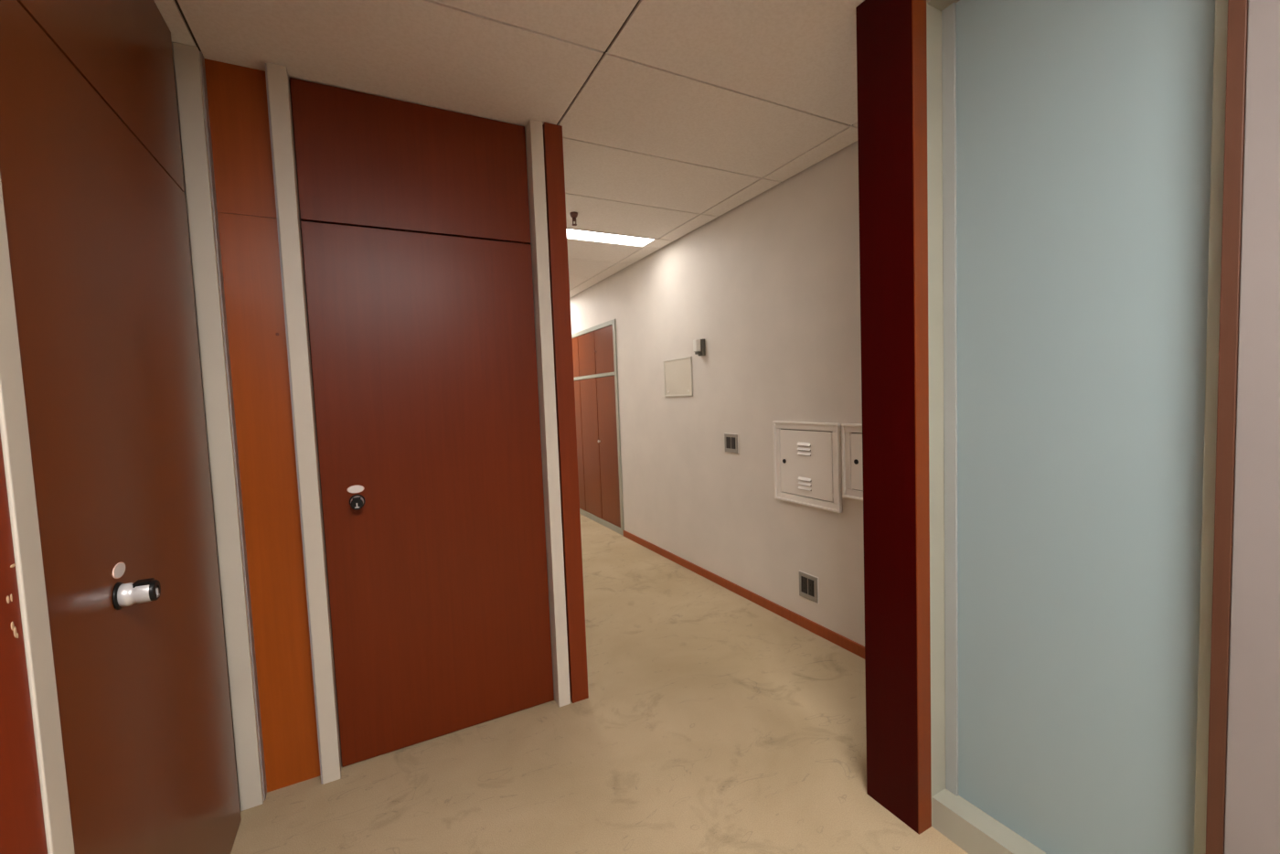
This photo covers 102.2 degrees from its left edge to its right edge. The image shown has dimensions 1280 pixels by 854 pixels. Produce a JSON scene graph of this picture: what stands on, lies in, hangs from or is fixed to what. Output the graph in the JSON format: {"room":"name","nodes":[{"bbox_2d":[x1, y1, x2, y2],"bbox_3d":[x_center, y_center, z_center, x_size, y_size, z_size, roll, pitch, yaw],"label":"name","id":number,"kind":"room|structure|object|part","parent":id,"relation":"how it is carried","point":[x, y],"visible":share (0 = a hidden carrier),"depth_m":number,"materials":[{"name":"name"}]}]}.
{"room":"office corridor","nodes":[
{"label":"office corridor","id":0,"kind":"room"},
{"bbox_2d":[190,254,221,590],"bbox_3d":[-2.090,0.001,2.069,0.803,2.758,10.800,-4,4,-27],"label":"wall","id":1,"kind":"structure","parent":0,"point":[190,254],"depth_m":4.05,"materials":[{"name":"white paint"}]},
{"bbox_2d":[0,432,47,853],"bbox_3d":[-0.756,0.110,0.380,0.031,2.636,0.866,-4,4,-27],"label":"door","id":2,"kind":"structure","parent":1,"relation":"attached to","point":[22,825],"depth_m":0.76,"materials":[{"name":"red wood"}]},
{"bbox_2d":[153,0,864,298],"bbox_3d":[-0.868,-1.403,2.653,3.376,0.120,10.798,-4,4,-27],"label":"ceiling","id":3,"kind":"structure","parent":0,"point":[673,115],"depth_m":1.94,"materials":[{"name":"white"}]},
{"bbox_2d":[569,211,577,225],"bbox_3d":[-0.432,-1.364,3.390,0.052,0.079,0.052,-4,4,-27],"label":"sprinkler head","id":4,"kind":"object","parent":3,"relation":"attached to","point":[573,214],"visible":1,"depth_m":3.38},
{"bbox_2d":[566,227,658,247],"bbox_3d":[-0.465,-1.431,3.832,1.250,0.012,0.227,-4,4,-27],"label":"recessed light","id":5,"kind":"object","parent":3,"relation":"in","point":[578,234],"visible":0.59,"depth_m":3.94,"materials":[{"name":"white plastic"}]},
{"bbox_2d":[220,513,968,853],"bbox_3d":[-0.485,1.328,2.959,4.300,0.120,11.000,-4,4,-27],"label":"floor","id":6,"kind":"structure","parent":0,"point":[711,720],"depth_m":2.02,"materials":[{"name":"beige marble"}]},
{"bbox_2d":[0,174,74,853],"bbox_3d":[-0.970,0.094,0.793,0.034,2.636,0.060,-4,4,-27],"label":"door frame","id":7,"kind":"structure","parent":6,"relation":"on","point":[14,427],"depth_m":0.80,"materials":[{"name":"beige paint"}]},
{"bbox_2d":[0,0,240,853],"bbox_3d":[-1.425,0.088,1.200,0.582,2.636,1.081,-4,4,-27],"label":"door","id":8,"kind":"structure","parent":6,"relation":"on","point":[91,173],"depth_m":1.11,"materials":[{"name":"brown wood"}]},
{"bbox_3d":[-1.257,-0.988,1.206,0.021,0.496,1.003,-4,4,-27],"label":"overhead door","id":9,"kind":"part","parent":8,"relation":"part of","materials":[{"name":"brown wood"}]},
{"bbox_3d":[-1.054,0.348,1.085,0.062,0.057,0.057,-4,4,-27],"label":"lock knob","id":10,"kind":"part","parent":8,"relation":"part of","materials":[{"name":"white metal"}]},
{"bbox_2d":[172,42,266,810],"bbox_3d":[-1.464,0.053,1.816,0.069,2.636,0.082,-4,4,-27],"label":"door frame","id":11,"kind":"structure","parent":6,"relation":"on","point":[189,62],"depth_m":1.78,"materials":[{"name":"beige paint"}]},
{"bbox_2d":[204,58,320,792],"bbox_3d":[-1.369,0.044,1.899,0.177,2.636,0.021,-4,4,-27],"label":"wall panel","id":12,"kind":"object","parent":6,"relation":"on","point":[237,95],"visible":0.83,"depth_m":1.88,"materials":[{"name":"orange wood"}]},
{"bbox_2d":[264,62,341,784],"bbox_3d":[-1.248,0.038,1.928,0.064,2.636,0.082,-4,4,-27],"label":"door frame","id":13,"kind":"structure","parent":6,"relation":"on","point":[277,78],"depth_m":1.89,"materials":[{"name":"beige paint"}]},
{"bbox_2d":[288,77,554,767],"bbox_3d":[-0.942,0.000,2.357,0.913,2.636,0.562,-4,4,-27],"label":"door","id":14,"kind":"structure","parent":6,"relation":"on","point":[414,218],"depth_m":2.13,"materials":[{"name":"brown wood"}]},
{"bbox_3d":[-1.098,0.295,2.004,0.057,0.057,0.062,-4,4,-27],"label":"lock knob","id":15,"kind":"part","parent":14,"relation":"part of","materials":[{"name":"black plastic"}]},
{"bbox_3d":[-0.888,-1.051,2.109,0.868,0.505,0.021,-4,4,-27],"label":"overhead door","id":16,"kind":"part","parent":14,"relation":"part of","materials":[{"name":"brown wood"}]},
{"bbox_2d":[524,118,570,707],"bbox_3d":[-0.425,-0.021,2.372,0.056,2.636,0.112,-4,4,-27],"label":"door frame","id":17,"kind":"structure","parent":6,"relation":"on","point":[533,130],"depth_m":2.33,"materials":[{"name":"beige paint"}]},
{"bbox_2d":[542,122,588,703],"bbox_3d":[-0.371,-0.026,2.426,0.090,2.636,0.157,-4,4,-27],"label":"door frame","id":18,"kind":"structure","parent":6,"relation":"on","point":[552,133],"depth_m":2.35,"materials":[{"name":"brown wood"}]},
{"bbox_2d":[571,319,624,535],"bbox_3d":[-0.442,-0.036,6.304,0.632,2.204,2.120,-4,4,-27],"label":"door","id":19,"kind":"structure","parent":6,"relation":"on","point":[594,351],"depth_m":5.70,"materials":[{"name":"red wood"}]},
{"bbox_3d":[-0.835,-0.843,6.351,0.022,0.471,0.490,-4,4,-27],"label":"door","id":20,"kind":"part","parent":19,"relation":"part of","materials":[{"name":"brown wood"}]},
{"bbox_3d":[-0.794,0.218,6.413,0.022,1.577,0.490,-4,4,-27],"label":"door","id":21,"kind":"part","parent":19,"relation":"part of","materials":[{"name":"brown wood"}]},
{"bbox_3d":[-0.603,-0.826,5.906,0.022,0.471,0.490,-4,4,-27],"label":"door","id":22,"kind":"part","parent":19,"relation":"part of","materials":[{"name":"brown wood"}]},
{"bbox_3d":[-0.561,0.235,5.968,0.022,1.577,0.490,-4,4,-27],"label":"door","id":23,"kind":"part","parent":19,"relation":"part of","materials":[{"name":"brown wood"}]},
{"bbox_3d":[-0.694,-0.581,6.151,0.072,0.034,2.010,-4,4,-27],"label":"rail","id":24,"kind":"part","parent":19,"relation":"part of","materials":[{"name":"white metal"}]},
{"bbox_3d":[-0.370,-0.809,5.461,0.022,0.471,0.490,-4,4,-27],"label":"door","id":25,"kind":"part","parent":19,"relation":"part of","materials":[{"name":"brown wood"}]},
{"bbox_3d":[-0.329,0.252,5.523,0.022,1.577,0.490,-4,4,-27],"label":"door","id":26,"kind":"part","parent":19,"relation":"part of","materials":[{"name":"brown wood"}]},
{"bbox_2d":[855,0,931,834],"bbox_3d":[0.825,-0.028,1.664,0.082,2.636,0.194,-4,4,-27],"label":"door frame","id":27,"kind":"structure","parent":6,"relation":"on","point":[891,58],"depth_m":1.62,"materials":[{"name":"red wood"}]},
{"bbox_2d":[1205,0,1247,853],"bbox_3d":[1.208,-0.007,1.052,0.079,2.636,0.024,-4,4,-27],"label":"frame strip","id":28,"kind":"object","parent":6,"relation":"on","point":[1237,9],"visible":0.67,"depth_m":1.03,"materials":[{"name":"brown wood"}]},
{"bbox_2d":[569,140,864,646],"bbox_3d":[0.989,-0.214,3.669,0.700,2.758,11.000,-4,4,-27],"label":"wall","id":29,"kind":"structure","parent":0,"point":[771,284],"depth_m":3.42,"materials":[{"name":"white paint"}]},
{"bbox_2d":[663,356,693,396],"bbox_3d":[0.305,-0.401,4.187,0.012,0.306,0.420,-4,4,-27],"label":"access cover","id":30,"kind":"object","parent":29,"relation":"attached to","point":[677,372],"visible":1,"depth_m":4.17,"materials":[{"name":"beige plastic"}]},
{"bbox_2d":[693,338,705,355],"bbox_3d":[0.440,-0.591,3.837,0.072,0.123,0.061,-4,4,-27],"label":"wall sensor","id":31,"kind":"object","parent":29,"relation":"attached to","point":[698,345],"visible":1,"depth_m":3.82,"materials":[{"name":"grey plastic"}]},
{"bbox_2d":[724,432,738,454],"bbox_3d":[0.639,0.114,3.614,0.012,0.139,0.152,-4,4,-27],"label":"light switch","id":32,"kind":"object","parent":29,"relation":"attached to","point":[730,440],"visible":1,"depth_m":3.60,"materials":[{"name":"grey plastic"}]},
{"bbox_2d":[623,530,864,659],"bbox_3d":[1.530,1.212,2.045,0.014,0.062,7.326,-4,4,-27],"label":"baseboard","id":33,"kind":"structure","parent":29,"relation":"attached to","point":[852,646],"depth_m":3.40,"materials":[{"name":"brown wood"}]},
{"bbox_2d":[772,420,842,512],"bbox_3d":[0.958,0.213,2.996,0.028,0.485,0.502,-4,4,-27],"label":"electrical box","id":34,"kind":"object","parent":29,"relation":"attached to","point":[807,455],"visible":1,"depth_m":2.96,"materials":[{"name":"white metal"}]},
{"bbox_3d":[0.961,0.213,2.999,0.012,0.383,0.402,-4,4,-27],"label":"door","id":35,"kind":"part","parent":34,"relation":"part of","materials":[{"name":"white metal"}]},
{"bbox_2d":[799,570,819,603],"bbox_3d":[0.993,0.942,3.045,0.012,0.156,0.150,-4,4,-27],"label":"wall outlet","id":36,"kind":"object","parent":29,"relation":"attached to","point":[808,583],"visible":1,"depth_m":3.03,"materials":[{"name":"grey plastic"}]},
{"bbox_2d":[841,423,863,501],"bbox_3d":[1.206,0.186,2.516,0.028,0.394,0.529,-4,4,-27],"label":"electrical box","id":37,"kind":"object","parent":29,"relation":"attached to","point":[851,433],"visible":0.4,"depth_m":2.70,"materials":[{"name":"white metal"}]},
{"bbox_3d":[1.209,0.186,2.518,0.012,0.292,0.429,-4,4,-27],"label":"door","id":38,"kind":"part","parent":37,"relation":"part of","materials":[{"name":"white metal"}]},
{"bbox_2d":[1224,0,1279,853],"bbox_3d":[1.907,0.042,-0.266,0.090,2.638,2.961,-4,4,-27],"label":"wall partition","id":39,"kind":"structure","parent":0,"point":[1252,826],"depth_m":1.00,"materials":[{"name":"white paint"}]},
{"bbox_2d":[926,0,1227,853],"bbox_3d":[1.073,-0.021,1.376,0.131,2.636,0.674,-4,4,-27],"label":"window","id":40,"kind":"structure","parent":39,"relation":"in","point":[1075,148],"depth_m":1.33,"materials":[{"name":"blue glass"}]},
{"bbox_3d":[1.073,-0.021,1.376,0.131,2.636,0.674,-4,4,-27],"label":"frame","id":41,"kind":"part","parent":40,"relation":"part of","materials":[{"name":"beige paint"}]}
]}

